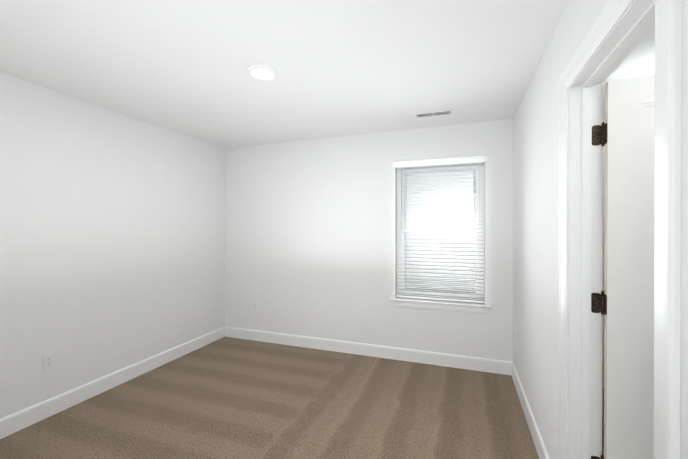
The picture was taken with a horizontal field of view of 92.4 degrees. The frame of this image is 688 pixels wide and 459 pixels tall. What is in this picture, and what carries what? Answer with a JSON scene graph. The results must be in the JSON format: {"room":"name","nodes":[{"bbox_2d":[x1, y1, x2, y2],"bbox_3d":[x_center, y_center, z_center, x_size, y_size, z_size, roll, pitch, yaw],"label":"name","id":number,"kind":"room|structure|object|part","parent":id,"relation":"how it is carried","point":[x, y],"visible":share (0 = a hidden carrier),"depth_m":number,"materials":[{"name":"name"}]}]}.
{"room":"empty bedroom","nodes":[
{"label":"empty bedroom","id":0,"kind":"room"},
{"bbox_2d":[0,72,224,418],"bbox_3d":[-2.298,0.172,2.356,0.120,2.440,4.120,0,0,20],"label":"wall","id":1,"kind":"structure","parent":0,"point":[112,241],"depth_m":2.77,"materials":[{"name":"paint"}]},
{"bbox_2d":[43,352,53,369],"bbox_3d":[-2.196,0.976,2.454,0.008,0.115,0.070,0,0,20],"label":"electrical outlet","id":2,"kind":"object","parent":1,"relation":"attached to","point":[48,360],"visible":1,"depth_m":2.45,"materials":[{"name":"white plastic"}]},
{"bbox_2d":[0,326,224,438],"bbox_3d":[-2.215,1.326,2.393,0.014,0.130,4.000,0,0,20],"label":"baseboard","id":3,"kind":"structure","parent":1,"relation":"attached to","point":[23,418],"depth_m":2.75,"materials":[{"name":"white paint"}]},
{"bbox_2d":[0,337,603,458],"bbox_3d":[-0.092,1.454,1.653,4.750,0.120,4.280,0,0,20],"label":"floor","id":4,"kind":"structure","parent":0,"point":[228,398],"depth_m":2.49,"materials":[{"name":"carpet"}]},
{"bbox_2d":[0,0,654,147],"bbox_3d":[-0.092,-1.121,1.645,4.750,0.150,4.280,0,0,20],"label":"ceiling","id":5,"kind":"structure","parent":0,"point":[348,67],"depth_m":2.03,"materials":[{"name":"paint"}]},
{"bbox_2d":[247,64,277,79],"bbox_3d":[-0.540,-1.033,2.188,0.198,0.030,0.198,0,0,20],"label":"recessed light","id":6,"kind":"object","parent":5,"relation":"in","point":[261,71],"visible":1,"depth_m":2.15,"materials":[{"name":"white paint"}]},
{"bbox_2d":[414,110,452,117],"bbox_3d":[0.814,-1.047,2.998,0.335,0.007,0.110,0,0,20],"label":"ceiling vent","id":7,"kind":"object","parent":5,"relation":"in","point":[437,113],"visible":1,"depth_m":3.00,"materials":[{"name":"white metal"}]},
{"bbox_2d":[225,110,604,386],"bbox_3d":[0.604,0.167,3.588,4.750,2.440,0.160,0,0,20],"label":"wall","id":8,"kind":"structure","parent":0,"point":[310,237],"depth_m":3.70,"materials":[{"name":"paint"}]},
{"bbox_2d":[253,301,257,310],"bbox_3d":[-1.102,0.956,4.113,0.070,0.115,0.008,0,0,20],"label":"electrical outlet","id":9,"kind":"object","parent":8,"relation":"attached to","point":[255,305],"visible":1,"depth_m":4.11,"materials":[{"name":"white plastic"}]},
{"bbox_2d":[225,326,511,374],"bbox_3d":[0.030,1.322,3.705,3.353,0.130,0.014,0,0,20],"label":"baseboard","id":10,"kind":"structure","parent":8,"relation":"attached to","point":[453,360],"depth_m":3.57,"materials":[{"name":"white paint"}]},
{"bbox_2d":[390,154,490,313],"bbox_3d":[0.986,0.046,3.434,0.982,1.553,0.211,0,0,20],"label":"window","id":11,"kind":"structure","parent":8,"relation":"in","point":[445,161],"depth_m":3.39,"materials":[{"name":"white plastic"}]},
{"bbox_2d":[405,233,475,292],"bbox_3d":[1.017,0.349,3.524,0.792,0.694,0.002,0,0,20],"label":"screen","id":12,"kind":"object","parent":11,"relation":"attached to","point":[433,245],"depth_m":3.52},
{"bbox_2d":[513,0,687,458],"bbox_3d":[0.991,0.175,1.239,0.120,2.440,4.000,0,0,20],"label":"wall","id":13,"kind":"structure","parent":0,"point":[536,235],"depth_m":1.91,"materials":[{"name":"paint"}]},
{"bbox_2d":[511,362,549,458],"bbox_3d":[1.324,1.327,2.369,0.014,0.130,1.656,0,0,20],"label":"baseboard","id":14,"kind":"structure","parent":13,"relation":"attached to","point":[541,450],"depth_m":2.29,"materials":[{"name":"white paint"}]},
{"bbox_2d":[558,0,681,458],"bbox_3d":[0.954,0.331,1.136,0.159,2.129,0.908,0,0,20],"label":"door frame","id":15,"kind":"structure","parent":13,"relation":"attached to","point":[667,220],"depth_m":1.39,"materials":[{"name":"white paint"}]},
{"bbox_3d":[1.020,0.331,1.112,0.020,2.129,0.908,0,0,20],"label":"hall door casing trim","id":16,"kind":"part","parent":15,"relation":"part of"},
{"bbox_2d":[591,75,654,458],"bbox_3d":[1.448,0.374,1.315,0.764,2.018,0.175,0,0,20],"label":"door leaf","id":17,"kind":"structure","parent":13,"relation":"in","point":[623,301],"depth_m":1.39,"materials":[{"name":"white paint"}]},
{"label":"outside","id":18,"kind":"structure","parent":0,"visible":0},
{"bbox_3d":[7.353,4.579,20.528,60.000,0.100,36.260,0,0,20],"label":"lawn","id":19,"kind":"structure","parent":18,"visible":0},
{"bbox_2d":[405,169,475,292],"bbox_3d":[3.171,-0.031,8.860,18.000,9.200,3.100,0,0,20],"label":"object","id":20,"kind":"structure","parent":19,"relation":"on","point":[448,222],"depth_m":7.64,"materials":[{"name":"clear glass"}]}
]}

